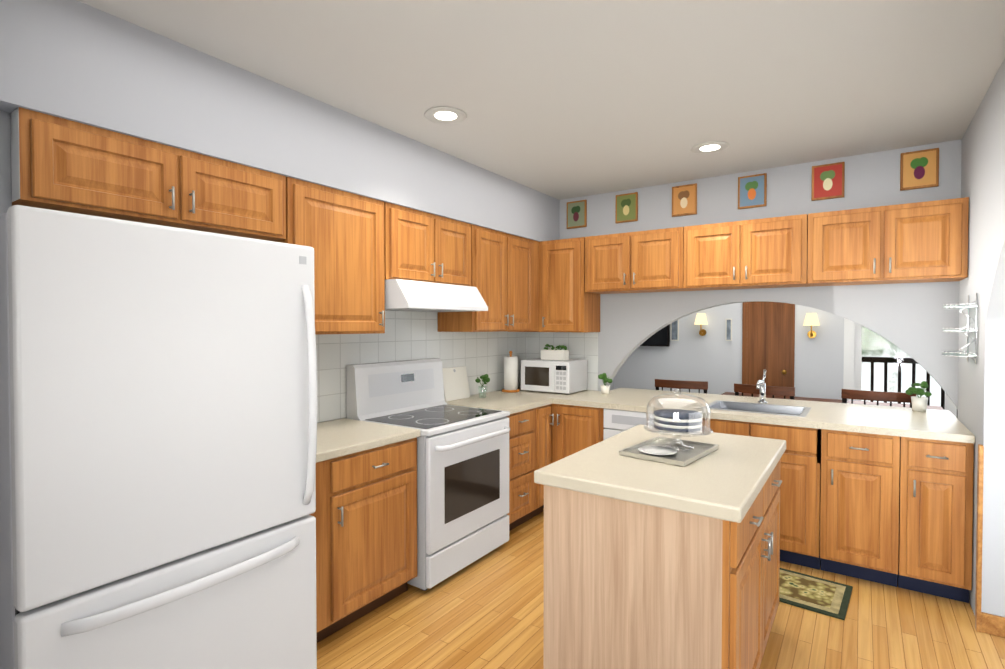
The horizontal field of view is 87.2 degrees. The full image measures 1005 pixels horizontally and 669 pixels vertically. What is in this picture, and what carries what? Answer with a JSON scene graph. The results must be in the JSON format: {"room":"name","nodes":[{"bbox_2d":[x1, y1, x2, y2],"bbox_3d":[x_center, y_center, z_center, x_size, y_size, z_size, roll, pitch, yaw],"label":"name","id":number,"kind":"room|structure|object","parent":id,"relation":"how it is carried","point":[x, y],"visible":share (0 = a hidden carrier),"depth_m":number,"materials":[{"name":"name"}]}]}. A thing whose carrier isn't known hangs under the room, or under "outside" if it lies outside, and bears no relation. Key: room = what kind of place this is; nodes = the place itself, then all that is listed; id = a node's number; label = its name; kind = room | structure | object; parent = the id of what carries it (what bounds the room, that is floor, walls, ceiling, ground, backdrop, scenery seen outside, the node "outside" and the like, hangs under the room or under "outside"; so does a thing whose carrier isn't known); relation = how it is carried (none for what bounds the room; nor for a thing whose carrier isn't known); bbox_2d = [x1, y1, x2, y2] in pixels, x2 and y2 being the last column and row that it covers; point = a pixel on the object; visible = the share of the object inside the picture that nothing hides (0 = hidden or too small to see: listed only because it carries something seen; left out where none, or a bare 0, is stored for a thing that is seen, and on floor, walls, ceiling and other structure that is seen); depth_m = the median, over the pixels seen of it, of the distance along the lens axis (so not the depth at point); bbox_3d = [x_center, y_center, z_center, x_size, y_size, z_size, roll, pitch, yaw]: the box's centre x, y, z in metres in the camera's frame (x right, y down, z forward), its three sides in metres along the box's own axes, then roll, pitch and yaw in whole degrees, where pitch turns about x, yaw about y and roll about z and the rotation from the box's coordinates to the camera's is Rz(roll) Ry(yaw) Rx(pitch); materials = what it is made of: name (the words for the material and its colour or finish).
{"room":"kitchen","nodes":[
{"label":"kitchen","id":0,"kind":"room"},
{"bbox_2d":[0,110,11,214],"bbox_3d":[-2.659,0.168,0.304,0.500,2.605,3.583,1,1,34],"label":"wall pier","id":1,"kind":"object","parent":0,"point":[5,170],"visible":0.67,"depth_m":1.76,"materials":[{"name":"grey paint"}]},
{"bbox_2d":[0,0,559,241],"bbox_3d":[-1.681,-0.953,1.849,0.350,0.415,7.270,1,1,34],"label":"soffit","id":2,"kind":"structure","parent":0,"point":[77,61],"depth_m":2.25,"materials":[{"name":"grey paint"}]},
{"bbox_2d":[318,312,613,422],"bbox_3d":[-1.241,0.123,2.929,0.120,2.605,9.520,1,1,34],"label":"wall","id":3,"kind":"structure","parent":0,"point":[612,386],"depth_m":4.38,"materials":[{"name":"grey paint"}]},
{"bbox_2d":[10,107,293,242],"bbox_3d":[-1.436,-0.602,2.211,0.346,0.300,0.966,1,1,34],"label":"upper cabinet","id":4,"kind":"object","parent":3,"relation":"attached to","point":[60,164],"depth_m":2.00,"materials":[{"name":"brown wood"}]},
{"bbox_2d":[289,178,389,334],"bbox_3d":[-0.983,-0.383,2.878,0.346,0.760,0.620,1,1,34],"label":"upper cabinet","id":5,"kind":"object","parent":3,"relation":"attached to","point":[364,247],"depth_m":2.79,"materials":[{"name":"brown wood"}]},
{"bbox_2d":[315,311,526,422],"bbox_3d":[-0.588,0.083,3.773,0.007,0.833,2.890,1,1,34],"label":"backsplash","id":6,"kind":"structure","parent":3,"relation":"attached to","point":[407,335],"depth_m":3.69,"materials":[{"name":"tile"}]},
{"bbox_2d":[390,203,477,288],"bbox_3d":[-0.575,-0.551,3.474,0.346,0.445,0.810,1,1,34],"label":"upper cabinet","id":7,"kind":"object","parent":3,"relation":"attached to","point":[425,247],"depth_m":3.35,"materials":[{"name":"brown wood"}]},
{"bbox_2d":[385,279,487,311],"bbox_3d":[-0.517,-0.240,3.425,0.491,0.171,0.765,1,1,34],"label":"range hood","id":8,"kind":"object","parent":7,"relation":"attached to","point":[410,295],"visible":0.81,"depth_m":3.20,"materials":[{"name":"white metal"}]},
{"bbox_2d":[438,226,542,331],"bbox_3d":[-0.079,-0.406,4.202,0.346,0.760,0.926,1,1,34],"label":"upper cabinet","id":9,"kind":"object","parent":3,"relation":"attached to","point":[508,264],"depth_m":4.02,"materials":[{"name":"brown wood"}]},
{"bbox_2d":[77,0,1004,199],"bbox_3d":[0.502,-1.189,1.717,5.300,0.060,9.520,1,1,34],"label":"ceiling","id":10,"kind":"structure","parent":0,"point":[562,99],"depth_m":2.35,"materials":[{"name":"white paint"}]},
{"bbox_2d":[424,106,466,123],"bbox_3d":[-0.305,-1.171,2.828,0.228,0.011,0.228,1,1,34],"label":"recessed light","id":11,"kind":"object","parent":10,"relation":"in","point":[445,115],"visible":1,"depth_m":2.82,"materials":[{"name":"grey glass"}]},
{"bbox_2d":[691,141,728,153],"bbox_3d":[1.314,-1.180,3.340,0.228,0.011,0.228,1,1,34],"label":"recessed light","id":12,"kind":"object","parent":10,"relation":"in","point":[711,147],"visible":1,"depth_m":3.33,"materials":[{"name":"grey"}]},
{"bbox_2d":[317,508,1004,668],"bbox_3d":[0.502,1.476,1.763,5.300,0.060,9.520,1,1,34],"label":"floor","id":13,"kind":"structure","parent":0,"point":[486,611],"depth_m":2.56,"materials":[{"name":"brown wood"}]},
{"bbox_2d":[0,205,316,668],"bbox_3d":[-1.298,0.548,1.946,0.842,1.790,0.910,1,1,34],"label":"refrigerator","id":14,"kind":"object","parent":13,"relation":"on","point":[158,415],"visible":1,"depth_m":1.63,"materials":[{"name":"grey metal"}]},
{"bbox_2d":[309,458,336,642],"bbox_3d":[-1.088,0.998,2.501,0.626,0.870,0.200,1,1,34],"label":"base cabinet","id":15,"kind":"object","parent":13,"relation":"on","point":[325,514],"depth_m":2.40,"materials":[{"name":"brown wood"}]},
{"bbox_2d":[337,438,416,630],"bbox_3d":[-0.870,0.993,2.819,0.626,0.870,0.570,1,1,34],"label":"base cabinet","id":16,"kind":"object","parent":13,"relation":"on","point":[364,514],"depth_m":2.62,"materials":[{"name":"brown wood"}]},
{"bbox_2d":[316,393,552,462],"bbox_3d":[-0.507,0.529,3.337,0.631,0.040,2.259,1,1,34],"label":"countertop","id":17,"kind":"structure","parent":16,"relation":"on","point":[340,437],"depth_m":2.85,"materials":[{"name":"stone"}]},
{"bbox_2d":[442,366,469,401],"bbox_3d":[-0.360,0.374,4.040,0.062,0.247,0.300,1,1,34],"label":"cutting board","id":18,"kind":"object","parent":17,"relation":"on","point":[455,383],"visible":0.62,"depth_m":4.03,"materials":[{"name":"white plastic"}]},
{"bbox_2d":[475,374,489,397],"bbox_3d":[-0.153,0.402,4.117,0.104,0.184,0.114,1,1,34],"label":"potted plant","id":19,"kind":"object","parent":17,"relation":"on","point":[486,379],"visible":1,"depth_m":4.11,"materials":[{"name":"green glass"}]},
{"bbox_2d":[346,358,509,590],"bbox_3d":[-0.425,0.801,3.356,0.735,1.235,0.800,1,1,34],"label":"range","id":20,"kind":"object","parent":13,"relation":"on","point":[462,485],"visible":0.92,"depth_m":3.20,"materials":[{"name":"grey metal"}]},
{"bbox_2d":[506,407,540,530],"bbox_3d":[-0.125,0.974,3.911,0.626,0.870,0.425,1,1,34],"label":"base cabinet","id":21,"kind":"object","parent":13,"relation":"on","point":[525,426],"depth_m":3.78,"materials":[{"name":"brown wood"}]},
{"bbox_2d":[541,404,554,511],"bbox_3d":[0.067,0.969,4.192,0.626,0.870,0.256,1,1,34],"label":"base cabinet","id":22,"kind":"object","parent":13,"relation":"on","point":[546,415],"depth_m":4.02,"materials":[{"name":"brown wood"}]},
{"bbox_2d":[555,404,604,461],"bbox_3d":[0.750,0.968,4.241,0.385,0.870,0.625,1,1,34],"label":"base cabinet","id":23,"kind":"object","parent":13,"relation":"on","point":[577,428],"depth_m":3.99,"materials":[{"name":"brown wood"}]},
{"bbox_2d":[603,409,653,439],"bbox_3d":[1.159,0.974,3.958,0.600,0.868,0.630,1,1,34],"label":"dishwasher","id":24,"kind":"object","parent":13,"relation":"on","point":[616,422],"visible":0.19,"depth_m":3.79,"materials":[{"name":"grey metal"}]},
{"bbox_2d":[534,424,785,668],"bbox_3d":[0.767,0.981,2.336,0.763,0.910,1.180,1,1,34],"label":"kitchen island","id":25,"kind":"object","parent":13,"relation":"on","point":[648,564],"visible":0.98,"depth_m":1.91,"materials":[{"name":"brown wood"}]},
{"bbox_2d":[619,436,718,466],"bbox_3d":[0.747,0.514,2.354,0.290,0.021,0.400,1,1,41],"label":"tray","id":26,"kind":"object","parent":25,"relation":"on","point":[652,449],"visible":1,"depth_m":2.32,"materials":[{"name":"silver metal"}]},
{"bbox_2d":[643,389,712,450],"bbox_3d":[0.803,0.382,2.416,0.304,0.268,0.304,1,1,34],"label":"cake stand","id":27,"kind":"object","parent":26,"relation":"on","point":[672,421],"visible":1,"depth_m":2.35,"materials":[{"name":"clear glass"}]},
{"bbox_2d":[655,379,707,393],"bbox_3d":[1.715,0.901,4.959,0.460,0.980,0.513,1,1,29],"label":"chair","id":28,"kind":"object","parent":13,"relation":"on","point":[689,385],"visible":0.31,"depth_m":4.72,"materials":[{"name":"brown wood"}]},
{"bbox_2d":[702,418,822,569],"bbox_3d":[1.730,0.980,3.571,0.769,0.870,0.625,1,1,34],"label":"base cabinet","id":29,"kind":"object","parent":13,"relation":"on","point":[801,469],"depth_m":3.17,"materials":[{"name":"brown wood"}]},
{"bbox_2d":[734,383,794,399],"bbox_3d":[2.292,0.909,4.531,0.460,0.980,0.513,1,1,39],"label":"chair","id":30,"kind":"object","parent":13,"relation":"on","point":[770,390],"visible":0.33,"depth_m":4.30,"materials":[{"name":"brown wood"}]},
{"bbox_2d":[779,568,852,619],"bbox_3d":[1.526,1.417,3.048,0.800,0.011,0.420,1,1,38],"label":"area rug","id":31,"kind":"object","parent":13,"relation":"on","point":[817,594],"visible":0.33,"depth_m":2.88,"materials":[{"name":"beige fabric"}]},
{"bbox_2d":[721,392,943,409],"bbox_3d":[2.894,1.014,4.815,1.800,0.760,0.900,1,1,34],"label":"dining table","id":32,"kind":"object","parent":13,"relation":"on","point":[840,401],"visible":0.15,"depth_m":5.03,"materials":[{"name":"brown wood"}]},
{"bbox_2d":[823,429,902,587],"bbox_3d":[2.199,0.985,3.251,0.368,0.870,0.625,1,1,34],"label":"base cabinet","id":33,"kind":"object","parent":13,"relation":"on","point":[887,510],"depth_m":2.99,"materials":[{"name":"brown wood"}]},
{"bbox_2d":[841,389,915,407],"bbox_3d":[2.958,0.915,4.172,0.460,0.980,0.513,1,1,34],"label":"chair","id":34,"kind":"object","parent":13,"relation":"on","point":[877,396],"visible":0.23,"depth_m":3.96,"materials":[{"name":"brown wood"}]},
{"bbox_2d":[903,437,973,602],"bbox_3d":[2.477,0.989,3.061,0.304,0.870,0.625,1,1,34],"label":"base cabinet","id":35,"kind":"object","parent":13,"relation":"on","point":[938,474],"depth_m":2.80,"materials":[{"name":"brown wood"}]},
{"bbox_2d":[487,387,974,443],"bbox_3d":[1.421,0.518,3.979,3.092,0.040,0.976,1,1,34],"label":"countertop","id":36,"kind":"structure","parent":35,"relation":"on","point":[942,425],"depth_m":3.40,"materials":[{"name":"stone"}]},
{"bbox_2d":[502,351,519,392],"bbox_3d":[0.071,0.313,4.508,0.150,0.349,0.150,1,1,34],"label":"paper towel","id":37,"kind":"object","parent":36,"relation":"on","point":[510,373],"visible":1,"depth_m":4.46,"materials":[{"name":"white paper"}]},
{"bbox_2d":[521,358,586,393],"bbox_3d":[0.445,0.352,4.551,0.460,0.270,0.357,1,1,34],"label":"microwave","id":38,"kind":"object","parent":36,"relation":"on","point":[569,376],"visible":0.96,"depth_m":4.41,"materials":[{"name":"grey plastic"}]},
{"bbox_2d":[541,344,568,360],"bbox_3d":[0.449,0.149,4.513,0.235,0.134,0.100,1,1,34],"label":"planter","id":39,"kind":"object","parent":38,"relation":"on","point":[552,354],"visible":1,"depth_m":4.47,"materials":[{"name":"white ceramic"}]},
{"bbox_2d":[598,373,612,393],"bbox_3d":[0.855,0.403,4.355,0.116,0.174,0.089,1,1,34],"label":"pot","id":40,"kind":"object","parent":36,"relation":"on","point":[605,389],"visible":1,"depth_m":4.34,"materials":[{"name":"white ceramic"}]},
{"bbox_2d":[703,400,810,416],"bbox_3d":[1.738,0.587,3.610,0.620,0.174,0.450,1,1,34],"label":"sink","id":41,"kind":"object","parent":36,"relation":"in","point":[798,411],"visible":0.38,"depth_m":3.73,"materials":[{"name":"silver metal"}]},
{"bbox_2d":[756,369,766,403],"bbox_3d":[1.838,0.375,3.753,0.063,0.251,0.249,1,1,34],"label":"faucet","id":42,"kind":"object","parent":36,"relation":"on","point":[761,385],"visible":1,"depth_m":3.81,"materials":[{"name":"silver metal"}]},
{"bbox_2d":[905,381,931,411],"bbox_3d":[2.752,0.406,3.492,0.136,0.199,0.115,1,1,34],"label":"plant pot","id":43,"kind":"object","parent":36,"relation":"on","point":[919,404],"visible":1,"depth_m":3.47,"materials":[{"name":"white ceramic"}]},
{"bbox_2d":[614,302,854,399],"bbox_3d":[3.351,0.079,5.485,4.820,2.605,0.120,1,1,34],"label":"wall","id":44,"kind":"structure","parent":0,"point":[712,357],"depth_m":5.99,"materials":[{"name":"white paint"}]},
{"bbox_2d":[640,324,669,345],"bbox_3d":[1.807,-0.013,6.427,0.442,0.307,0.060,1,1,34],"label":"wall-mounted tv","id":45,"kind":"object","parent":44,"relation":"attached to","point":[661,337],"visible":0.25,"depth_m":6.33,"materials":[{"name":"black plastic"}]},
{"bbox_2d":[671,320,678,340],"bbox_3d":[2.053,-0.088,6.282,0.094,0.321,0.019,1,1,34],"label":"framed picture","id":46,"kind":"object","parent":44,"relation":"attached to","point":[675,331],"visible":0.61,"depth_m":6.27,"materials":[{"name":"white"}]},
{"bbox_2d":[694,313,707,335],"bbox_3d":[2.276,-0.112,6.042,0.150,0.260,0.163,1,1,34],"label":"sconce","id":47,"kind":"object","parent":44,"relation":"attached to","point":[700,319],"visible":0.96,"depth_m":6.00,"materials":[{"name":"beige fabric"}]},
{"bbox_2d":[725,319,731,340],"bbox_3d":[2.550,-0.054,5.943,0.067,0.250,0.019,1,1,34],"label":"framed picture","id":48,"kind":"object","parent":44,"relation":"attached to","point":[728,333],"visible":0.89,"depth_m":5.93,"materials":[{"name":"white"}]},
{"bbox_2d":[742,302,794,393],"bbox_3d":[2.863,0.338,5.703,0.510,2.080,0.075,1,1,34],"label":"room door","id":49,"kind":"structure","parent":44,"relation":"in","point":[768,336],"depth_m":5.71,"materials":[{"name":"brown wood"}]},
{"bbox_2d":[803,313,819,337],"bbox_3d":[3.179,-0.090,5.426,0.150,0.260,0.163,1,1,34],"label":"sconce","id":50,"kind":"object","parent":44,"relation":"attached to","point":[811,319],"visible":0.98,"depth_m":5.38,"materials":[{"name":"beige fabric"}]},
{"bbox_2d":[843,318,957,417],"bbox_3d":[4.168,0.322,4.895,1.680,2.140,0.100,1,1,34],"label":"window","id":51,"kind":"structure","parent":44,"relation":"in","point":[853,339],"depth_m":5.29,"materials":[{"name":"white glass"}]},
{"bbox_2d":[559,139,961,409],"bbox_3d":[1.571,0.103,4.121,3.420,2.605,0.120,1,1,34],"label":"wall","id":52,"kind":"structure","parent":0,"point":[911,320],"depth_m":3.67,"materials":[{"name":"grey paint"}]},
{"bbox_2d":[527,332,597,390],"bbox_3d":[0.523,0.223,4.762,0.729,0.518,0.007,1,1,34],"label":"backsplash","id":53,"kind":"structure","parent":52,"relation":"attached to","point":[581,345],"depth_m":4.67,"materials":[{"name":"tile"}]},
{"bbox_2d":[543,237,599,331],"bbox_3d":[0.586,-0.406,4.498,0.382,0.770,0.346,1,1,34],"label":"upper cabinet","id":54,"kind":"object","parent":52,"relation":"attached to","point":[566,308],"depth_m":4.35,"materials":[{"name":"brown wood"}]},
{"bbox_2d":[567,200,586,228],"bbox_3d":[0.652,-1.056,4.643,0.190,0.235,0.020,1,1,34],"label":"picture","id":55,"kind":"object","parent":52,"relation":"attached to","point":[576,214],"visible":0.98,"depth_m":4.63},
{"bbox_2d":[615,192,637,222],"bbox_3d":[1.031,-1.052,4.384,0.190,0.235,0.020,1,1,34],"label":"picture","id":56,"kind":"object","parent":52,"relation":"attached to","point":[626,207],"visible":1,"depth_m":4.37},
{"bbox_2d":[583,227,686,296],"bbox_3d":[1.073,-0.563,4.163,0.777,0.445,0.346,1,1,34],"label":"upper cabinet","id":57,"kind":"object","parent":52,"relation":"attached to","point":[649,260],"depth_m":4.01,"materials":[{"name":"brown wood"}]},
{"bbox_2d":[672,183,696,216],"bbox_3d":[1.420,-1.047,4.119,0.190,0.235,0.020,1,1,34],"label":"picture","id":58,"kind":"object","parent":52,"relation":"attached to","point":[684,200],"visible":1,"depth_m":4.11},
{"bbox_2d":[683,214,810,290],"bbox_3d":[1.716,-0.555,3.724,0.780,0.445,0.346,1,1,34],"label":"upper cabinet","id":59,"kind":"object","parent":52,"relation":"attached to","point":[774,252],"depth_m":3.56,"materials":[{"name":"brown wood"}]},
{"bbox_2d":[738,173,766,208],"bbox_3d":[1.820,-1.043,3.845,0.190,0.235,0.020,1,1,34],"label":"picture","id":60,"kind":"object","parent":52,"relation":"attached to","point":[752,191],"visible":1,"depth_m":3.83},
{"bbox_2d":[811,162,844,200],"bbox_3d":[2.209,-1.038,3.580,0.190,0.235,0.020,1,1,34],"label":"picture","id":61,"kind":"object","parent":52,"relation":"attached to","point":[828,181],"visible":1,"depth_m":3.57},
{"bbox_2d":[811,197,968,286],"bbox_3d":[2.359,-0.548,3.284,0.779,0.445,0.346,1,1,34],"label":"upper cabinet","id":62,"kind":"object","parent":52,"relation":"attached to","point":[921,242],"depth_m":3.12,"materials":[{"name":"brown wood"}]},
{"bbox_2d":[900,148,938,190],"bbox_3d":[2.612,-1.033,3.305,0.190,0.235,0.020,1,1,34],"label":"picture","id":63,"kind":"object","parent":52,"relation":"attached to","point":[919,169],"visible":1,"depth_m":3.30},
{"bbox_2d":[958,59,1004,616],"bbox_3d":[0.817,0.171,0.162,0.200,2.605,7.270,1,1,34],"label":"wall","id":64,"kind":"structure","parent":0,"point":[981,400],"depth_m":2.52,"materials":[{"name":"grey paint"}]},
{"bbox_2d":[942,293,977,363],"bbox_3d":[2.424,-0.032,2.810,0.128,0.360,0.266,1,1,34],"label":"corner shelf","id":65,"kind":"object","parent":64,"relation":"attached to","point":[961,307],"visible":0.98,"depth_m":2.72,"materials":[{"name":"white metal"}]},
{"bbox_2d":[975,444,1004,637],"bbox_3d":[2.386,0.983,2.490,0.218,0.900,0.040,1,1,34],"label":"baseboard","id":66,"kind":"structure","parent":64,"relation":"attached to","point":[988,623],"depth_m":2.53,"materials":[{"name":"brown wood"}]},
{"label":"outside","id":67,"kind":"structure","parent":0,"visible":0},
{"bbox_2d":[861,326,940,405],"bbox_3d":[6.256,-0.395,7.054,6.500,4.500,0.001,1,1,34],"label":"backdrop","id":68,"kind":"structure","parent":67,"point":[890,349],"depth_m":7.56,"materials":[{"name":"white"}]},
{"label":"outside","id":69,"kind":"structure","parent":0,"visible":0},
{"bbox_2d":[862,357,957,418],"bbox_3d":[5.211,0.846,6.432,2.500,1.160,1.240,1,1,34],"label":"rail","id":70,"kind":"object","parent":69,"point":[872,360],"depth_m":6.12,"materials":[{"name":"black metal"}]}
]}

